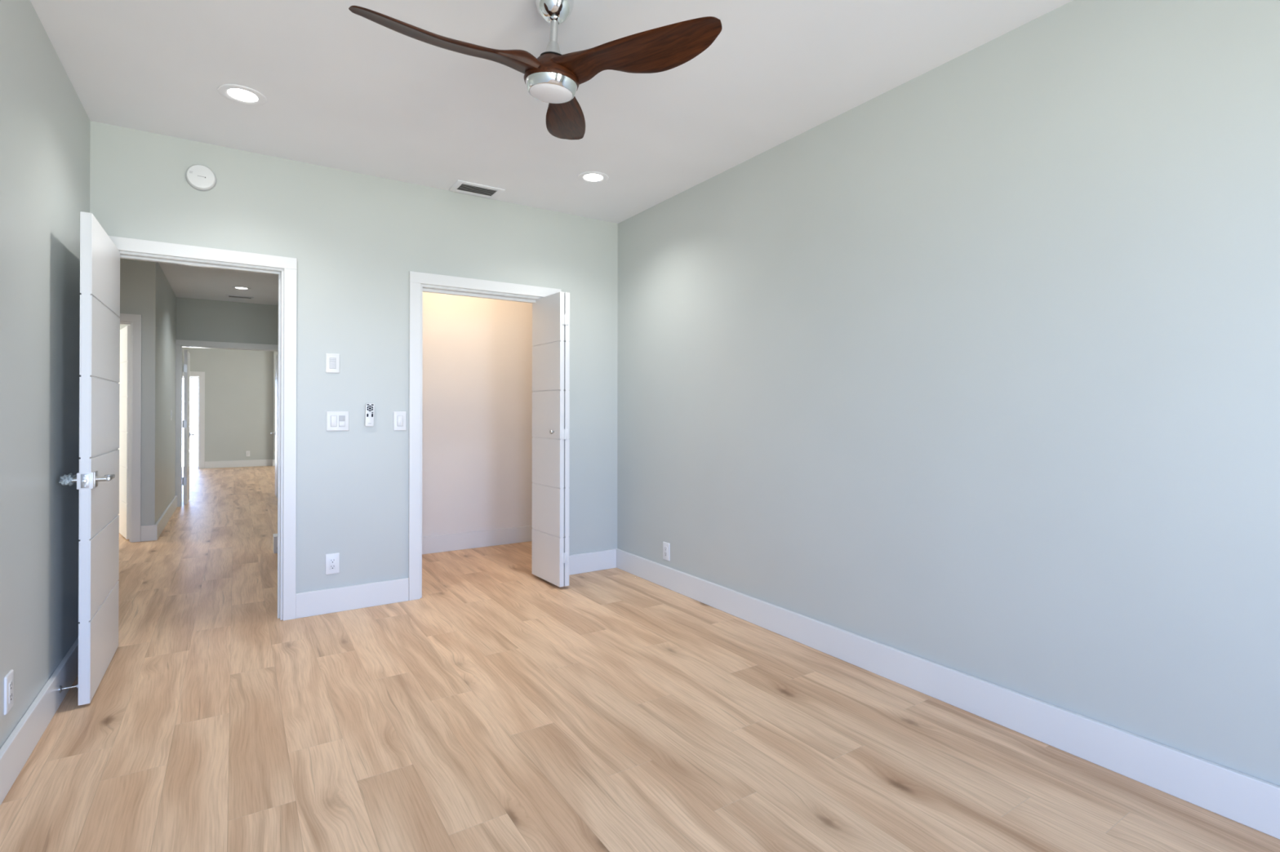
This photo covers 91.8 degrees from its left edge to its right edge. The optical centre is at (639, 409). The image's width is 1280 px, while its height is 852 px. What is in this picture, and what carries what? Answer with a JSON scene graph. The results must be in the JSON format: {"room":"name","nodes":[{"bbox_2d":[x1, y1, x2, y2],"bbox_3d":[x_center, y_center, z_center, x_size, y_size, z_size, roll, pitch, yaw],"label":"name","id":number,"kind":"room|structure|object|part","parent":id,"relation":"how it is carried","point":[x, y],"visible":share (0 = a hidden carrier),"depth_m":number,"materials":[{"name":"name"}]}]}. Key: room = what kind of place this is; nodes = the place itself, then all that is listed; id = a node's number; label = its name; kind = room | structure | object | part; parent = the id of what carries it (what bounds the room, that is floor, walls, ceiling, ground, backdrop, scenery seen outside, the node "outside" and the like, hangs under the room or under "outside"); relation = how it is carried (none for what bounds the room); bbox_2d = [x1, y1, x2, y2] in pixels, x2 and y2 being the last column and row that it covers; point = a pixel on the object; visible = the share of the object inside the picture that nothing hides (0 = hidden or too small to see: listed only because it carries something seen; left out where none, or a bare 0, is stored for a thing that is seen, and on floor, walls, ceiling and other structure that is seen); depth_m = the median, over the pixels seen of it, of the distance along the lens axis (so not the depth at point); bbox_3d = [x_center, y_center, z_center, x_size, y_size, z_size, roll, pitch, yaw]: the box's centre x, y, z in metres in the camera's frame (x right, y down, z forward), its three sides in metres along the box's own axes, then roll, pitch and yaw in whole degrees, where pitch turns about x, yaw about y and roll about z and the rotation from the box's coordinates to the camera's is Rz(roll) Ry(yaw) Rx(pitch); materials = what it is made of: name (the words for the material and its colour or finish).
{"room":"empty bedroom","nodes":[
{"label":"empty bedroom","id":0,"kind":"room"},
{"bbox_2d":[0,0,90,748],"bbox_3d":[-1.411,-0.132,0.895,0.120,2.740,5.441,0,0,-33],"label":"wall","id":1,"kind":"structure","parent":0,"point":[45,124],"depth_m":2.36,"materials":[{"name":"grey paint"}]},
{"bbox_2d":[4,669,13,715],"bbox_3d":[-2.104,0.941,2.069,0.008,0.125,0.079,0,0,-33],"label":"power outlet","id":2,"kind":"object","parent":1,"relation":"attached to","point":[9,677],"visible":1,"depth_m":2.06,"materials":[{"name":"white plastic"}]},
{"bbox_2d":[8,680,12,703],"bbox_3d":[-2.102,0.941,2.070,0.002,0.068,0.034,0,0,-33],"label":"receptacle","id":3,"kind":"object","parent":2,"relation":"attached to","point":[10,681],"depth_m":2.07,"materials":[{"name":"white plastic"}]},
{"bbox_2d":[0,637,78,805],"bbox_3d":[-1.408,1.164,1.013,0.020,0.148,5.240,0,0,-33],"label":"baseboard","id":4,"kind":"structure","parent":1,"relation":"attached to","point":[15,753],"depth_m":2.27,"materials":[{"name":"white paint"}]},
{"bbox_2d":[58,684,78,693],"bbox_3d":[-2.402,1.170,2.615,0.066,0.029,0.029,0,0,-33],"label":"door stop","id":5,"kind":"object","parent":1,"relation":"attached to","point":[61,688],"visible":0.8,"depth_m":2.60,"materials":[{"name":"grey metal"}]},
{"bbox_3d":[-2.404,1.170,2.613,0.051,0.007,0.007,0,0,-33],"label":"rod","id":6,"kind":"part","parent":5,"relation":"part of","materials":[{"name":"silver metal"}]},
{"bbox_2d":[120,258,156,526],"bbox_3d":[-5.968,-0.111,5.167,3.058,2.715,0.120,0,0,-33],"label":"wall","id":7,"kind":"structure","parent":0,"point":[138,278],"depth_m":5.92,"materials":[{"name":"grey paint"}]},
{"bbox_2d":[118,325,129,539],"bbox_3d":[-5.186,0.217,6.181,0.755,2.045,0.090,0,0,43],"label":"door","id":8,"kind":"structure","parent":7,"relation":"in","point":[124,404],"depth_m":6.03,"materials":[{"name":"white paint"}]},
{"bbox_2d":[118,313,142,542],"bbox_3d":[-5.162,0.173,5.693,0.923,2.152,0.162,0,0,-33],"label":"trim","id":9,"kind":"structure","parent":7,"relation":"attached to","point":[134,321],"depth_m":5.86,"materials":[{"name":"white paint"}]},
{"bbox_2d":[155,262,176,522],"bbox_3d":[-5.414,-0.104,7.005,0.120,2.715,2.350,0,0,-33],"label":"wall","id":10,"kind":"structure","parent":0,"point":[166,297],"depth_m":6.86,"materials":[{"name":"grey paint"}]},
{"bbox_2d":[140,495,177,542],"bbox_3d":[-5.356,1.179,6.943,0.124,0.148,2.470,0,0,-33],"label":"baseboard","id":11,"kind":"structure","parent":10,"relation":"attached to","point":[151,532],"depth_m":6.07,"materials":[{"name":"white paint"}]},
{"bbox_2d":[120,297,278,345],"bbox_3d":[-5.586,-0.099,8.368,7.200,2.715,0.120,0,0,-33],"label":"wall","id":12,"kind":"structure","parent":0,"point":[197,319],"depth_m":8.32,"materials":[{"name":"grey paint"}]},
{"bbox_2d":[182,350,194,504],"bbox_3d":[-6.100,0.229,8.382,0.096,2.033,0.572,0,0,-32],"label":"door","id":13,"kind":"structure","parent":12,"relation":"in","point":[186,366],"depth_m":8.15,"materials":[{"name":"white paint"}]},
{"bbox_2d":[175,339,278,506],"bbox_3d":[-5.518,0.177,8.411,1.287,2.163,0.162,0,0,-33],"label":"trim","id":14,"kind":"structure","parent":12,"relation":"attached to","point":[180,344],"depth_m":8.05,"materials":[{"name":"white paint"}]},
{"bbox_2d":[271,354,278,498],"bbox_3d":[-5.250,0.232,8.937,0.096,2.033,0.572,0,0,-35],"label":"door","id":15,"kind":"structure","parent":12,"relation":"in","point":[275,433],"depth_m":8.88,"materials":[{"name":"white paint"}]},
{"bbox_2d":[182,346,273,462],"bbox_3d":[-9.086,-0.086,13.726,7.200,2.715,0.120,0,0,-33],"label":"wall","id":16,"kind":"structure","parent":0,"point":[239,384],"depth_m":13.74,"materials":[{"name":"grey paint"}]},
{"bbox_2d":[182,376,199,399],"bbox_3d":[-9.903,0.279,13.233,0.795,1.980,0.030,0,0,-33],"label":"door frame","id":17,"kind":"structure","parent":16,"relation":"in","point":[182,376],"depth_m":13.44,"materials":[{"name":"white paint"}]},
{"bbox_2d":[182,371,204,468],"bbox_3d":[-9.884,0.223,13.204,1.009,2.092,0.162,0,0,-33],"label":"trim","id":18,"kind":"structure","parent":16,"relation":"attached to","point":[201,375],"depth_m":13.38,"materials":[{"name":"white paint"}]},
{"bbox_2d":[204,459,275,468],"bbox_3d":[-8.697,1.199,13.814,1.645,0.148,0.150,0,0,-33],"label":"baseboard","id":19,"kind":"structure","parent":16,"relation":"attached to","point":[232,464],"depth_m":13.76,"materials":[{"name":"white paint"}]},
{"bbox_2d":[245,450,249,456],"bbox_3d":[-8.764,0.983,13.856,0.079,0.125,0.008,0,0,-33],"label":"power outlet","id":20,"kind":"object","parent":16,"relation":"attached to","point":[247,453],"visible":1,"depth_m":13.85,"materials":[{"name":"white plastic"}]},
{"bbox_2d":[273,351,278,459],"bbox_3d":[-8.166,-0.083,14.178,0.365,2.715,0.130,0,0,-33],"label":"wall","id":21,"kind":"structure","parent":0,"point":[275,353],"depth_m":14.03,"materials":[{"name":"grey paint"}]},
{"bbox_2d":[89,120,617,593],"bbox_3d":[-1.597,-0.121,4.095,3.308,2.740,0.120,0,0,-33],"label":"wall","id":22,"kind":"structure","parent":0,"point":[355,239],"depth_m":3.92,"materials":[{"name":"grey paint"}]},
{"bbox_2d":[57,211,119,705],"bbox_3d":[-2.538,0.203,2.904,0.172,2.057,0.798,0,0,-33],"label":"door","id":23,"kind":"structure","parent":22,"relation":"in","point":[97,480],"depth_m":2.72,"materials":[{"name":"white paint"}]},
{"bbox_3d":[-2.317,0.297,2.587,0.026,0.058,0.004,0,0,-33],"label":"latch plate","id":24,"kind":"part","parent":23,"relation":"part of","materials":[{"name":"silver metal"}]},
{"bbox_3d":[-2.340,0.298,2.714,0.047,0.021,0.127,0,0,-33],"label":"lever handle","id":25,"kind":"part","parent":23,"relation":"part of","materials":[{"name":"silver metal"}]},
{"bbox_2d":[185,164,216,191],"bbox_3d":[-2.442,-1.293,3.449,0.140,0.140,0.041,0,0,-33],"label":"smoke detector","id":26,"kind":"object","parent":22,"relation":"attached to","point":[199,177],"visible":1,"depth_m":3.44,"materials":[{"name":"grey plastic"}]},
{"bbox_2d":[108,235,297,620],"bbox_3d":[-2.482,0.169,3.516,0.923,2.152,0.162,0,0,-33],"label":"trim","id":27,"kind":"structure","parent":22,"relation":"attached to","point":[286,268],"depth_m":3.67,"materials":[{"name":"white paint"}]},
{"bbox_2d":[324,552,339,574],"bbox_3d":[-1.895,0.949,3.820,0.079,0.125,0.008,0,0,-33],"label":"power outlet","id":28,"kind":"object","parent":22,"relation":"attached to","point":[332,560],"visible":1,"depth_m":3.82,"materials":[{"name":"white plastic"}]},
{"bbox_2d":[329,558,335,569],"bbox_3d":[-1.893,0.949,3.818,0.034,0.068,0.002,0,0,-33],"label":"receptacle","id":29,"kind":"object","parent":28,"relation":"attached to","point":[332,561],"depth_m":3.82,"materials":[{"name":"white plastic"}]},
{"bbox_2d":[325,353,339,373],"bbox_3d":[-1.895,-0.287,3.823,0.078,0.120,0.008,0,0,-33],"label":"wall sensor","id":30,"kind":"object","parent":22,"relation":"attached to","point":[332,360],"visible":1,"depth_m":3.82,"materials":[{"name":"white plastic"}]},
{"bbox_2d":[329,358,335,368],"bbox_3d":[-1.893,-0.287,3.820,0.032,0.058,0.001,0,0,-33],"label":"grille","id":31,"kind":"object","parent":30,"relation":"attached to","point":[332,361],"depth_m":3.82,"materials":[{"name":"white plastic"}]},
{"bbox_2d":[326,411,349,431],"bbox_3d":[-1.870,0.070,3.836,0.127,0.121,0.012,0,0,-33],"label":"light switch","id":32,"kind":"object","parent":22,"relation":"attached to","point":[335,420],"visible":1,"depth_m":3.83,"materials":[{"name":"white plastic"}]},
{"bbox_3d":[-1.850,0.070,3.849,0.036,0.069,0.001,0,0,-33],"label":"switch frame","id":33,"kind":"part","parent":32,"relation":"part of","materials":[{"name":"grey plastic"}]},
{"bbox_2d":[364,403,374,426],"bbox_3d":[-1.715,0.033,3.932,0.056,0.149,0.022,0,0,-33],"label":"remote control","id":34,"kind":"object","parent":22,"relation":"attached to","point":[370,407],"visible":1,"depth_m":3.92,"materials":[{"name":"white plastic"}]},
{"bbox_2d":[393,411,406,431],"bbox_3d":[-1.563,0.073,4.037,0.079,0.125,0.012,0,0,-33],"label":"light switch","id":35,"kind":"object","parent":22,"relation":"attached to","point":[399,417],"visible":1,"depth_m":4.04,"materials":[{"name":"white plastic"}]},
{"bbox_2d":[295,548,616,618],"bbox_3d":[-1.126,1.176,4.314,2.228,0.148,0.020,0,0,-33],"label":"baseboard","id":36,"kind":"structure","parent":22,"relation":"attached to","point":[317,602],"depth_m":3.92,"materials":[{"name":"white paint"}]},
{"bbox_2d":[408,271,561,600],"bbox_3d":[-1.094,0.172,4.422,1.094,2.157,0.162,0,0,-33],"label":"trim","id":37,"kind":"structure","parent":22,"relation":"attached to","point":[419,282],"depth_m":4.09,"materials":[{"name":"white paint"}]},
{"bbox_2d":[531,292,569,586],"bbox_3d":[-0.657,0.206,4.493,0.108,2.050,0.449,0,0,-33],"label":"door","id":38,"kind":"structure","parent":22,"relation":"in","point":[550,313],"depth_m":4.40,"materials":[{"name":"white paint"}]},
{"bbox_3d":[-0.628,0.206,4.516,0.034,2.050,0.440,0,0,-33],"label":"panel","id":39,"kind":"part","parent":38,"relation":"part of","materials":[{"name":"white paint"}]},
{"bbox_2d":[422,292,533,537],"bbox_3d":[-1.631,-0.116,5.630,1.926,2.740,0.120,0,0,-33],"label":"wall","id":40,"kind":"structure","parent":0,"point":[477,378],"depth_m":5.64,"materials":[{"name":"paint"}]},
{"bbox_2d":[422,525,532,554],"bbox_3d":[-1.597,1.179,5.564,1.678,0.148,0.020,0,0,-33],"label":"baseboard","id":41,"kind":"structure","parent":40,"relation":"attached to","point":[458,541],"depth_m":5.62,"materials":[{"name":"white paint"}]},
{"bbox_2d":[30,0,1073,305],"bbox_3d":[-2.866,-1.533,3.459,6.376,0.125,11.320,0,0,-33],"label":"ceiling","id":42,"kind":"structure","parent":0,"point":[344,90],"depth_m":2.83,"materials":[{"name":"paint"}]},
{"bbox_2d":[226,294,253,299],"bbox_3d":[-5.163,-1.453,8.002,0.300,0.008,0.150,0,0,-33],"label":"ceiling vent","id":43,"kind":"object","parent":42,"relation":"in","point":[227,295],"visible":1,"depth_m":8.00,"materials":[{"name":"metal"}]},
{"bbox_2d":[231,286,250,289],"bbox_3d":[-4.777,-1.456,7.430,0.196,0.006,0.196,0,0,-33],"label":"recessed light","id":44,"kind":"object","parent":42,"relation":"in","point":[233,287],"visible":1,"depth_m":7.43,"materials":[{"name":"paint"}]},
{"bbox_2d":[217,84,266,106],"bbox_3d":[-1.887,-1.492,2.946,0.196,0.006,0.196,0,0,-33],"label":"recessed light","id":45,"kind":"object","parent":42,"relation":"in","point":[238,94],"visible":1,"depth_m":2.94,"materials":[{"name":"paint"}]},
{"bbox_2d":[227,88,257,102],"bbox_3d":[-1.887,-1.494,2.946,0.121,0.002,0.121,0,0,-29],"label":"diffuser","id":46,"kind":"object","parent":45,"relation":"attached to","point":[233,95],"depth_m":2.95,"materials":[{"name":"white plastic"}]},
{"bbox_2d":[448,180,505,199],"bbox_3d":[-1.104,-1.486,4.196,0.320,0.008,0.214,0,0,-33],"label":"ceiling vent","id":47,"kind":"object","parent":42,"relation":"in","point":[460,186],"visible":1,"depth_m":4.19,"materials":[{"name":"metal"}]},
{"bbox_2d":[348,0,722,139],"bbox_3d":[-0.417,-1.319,2.162,1.069,0.355,1.168,0,0,-33],"label":"ceiling fan","id":48,"kind":"object","parent":42,"relation":"hanging from","point":[554,78],"visible":1,"depth_m":2.14,"materials":[{"name":"brown wood"}]},
{"bbox_3d":[-0.632,-1.228,2.081,0.624,0.079,0.156,0,0,-31],"label":"blade","id":49,"kind":"part","parent":48,"relation":"part of","materials":[{"name":"brown wood"}]},
{"bbox_3d":[-0.312,-1.244,2.622,0.194,0.078,0.616,3,3,6],"label":"blade","id":50,"kind":"part","parent":48,"relation":"part of","materials":[{"name":"brown wood"}]},
{"bbox_3d":[-0.010,-1.197,2.071,0.616,0.078,0.194,5,4,36],"label":"blade","id":51,"kind":"part","parent":48,"relation":"part of","materials":[{"name":"brown wood"}]},
{"bbox_2d":[577,171,608,183],"bbox_3d":[-0.300,-1.487,3.974,0.196,0.006,0.196,0,0,-33],"label":"recessed light","id":52,"kind":"object","parent":42,"relation":"in","point":[591,177],"visible":1,"depth_m":3.97,"materials":[{"name":"paint"}]},
{"bbox_2d":[583,173,602,181],"bbox_3d":[-0.300,-1.489,3.974,0.121,0.002,0.121,0,0,-37],"label":"diffuser","id":53,"kind":"object","parent":52,"relation":"attached to","point":[587,177],"depth_m":3.97,"materials":[{"name":"white plastic"}]},
{"bbox_2d":[0,466,1279,851],"bbox_3d":[-4.041,1.252,5.987,7.020,0.001,19.950,0,0,-33],"label":"floor","id":54,"kind":"structure","parent":0,"point":[503,707],"depth_m":2.31,"materials":[{"name":"brown wood"}]},
{"bbox_2d":[617,0,1279,786],"bbox_3d":[0.960,-0.121,3.315,0.120,2.740,6.900,0,0,-33],"label":"wall","id":55,"kind":"structure","parent":0,"point":[972,368],"depth_m":2.44,"materials":[{"name":"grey paint"}]},
{"bbox_2d":[662,542,670,561],"bbox_3d":[0.184,1.000,4.377,0.008,0.125,0.079,0,0,-33],"label":"power outlet","id":56,"kind":"object","parent":55,"relation":"attached to","point":[666,546],"visible":1,"depth_m":4.37,"materials":[{"name":"white plastic"}]},
{"bbox_2d":[664,546,666,556],"bbox_3d":[0.182,1.000,4.376,0.002,0.068,0.034,0,0,-33],"label":"receptacle","id":57,"kind":"object","parent":56,"relation":"attached to","point":[665,547],"depth_m":4.38,"materials":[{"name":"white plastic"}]},
{"bbox_2d":[615,548,1279,839],"bbox_3d":[1.243,1.173,2.744,0.020,0.148,5.240,0,0,-33],"label":"baseboard","id":58,"kind":"structure","parent":55,"relation":"attached to","point":[1245,799],"depth_m":2.38,"materials":[{"name":"white paint"}]},
{"bbox_3d":[-3.998,-0.102,7.112,0.415,2.715,3.720,0,0,-33],"label":"wall","id":59,"kind":"structure","parent":0,"visible":0},
{"bbox_2d":[272,533,277,553],"bbox_3d":[-3.030,1.178,5.578,0.464,0.148,0.141,0,0,-33],"label":"baseboard","id":60,"kind":"structure","parent":59,"relation":"attached to","point":[274,535],"depth_m":5.40,"materials":[{"name":"white paint"}]}
]}

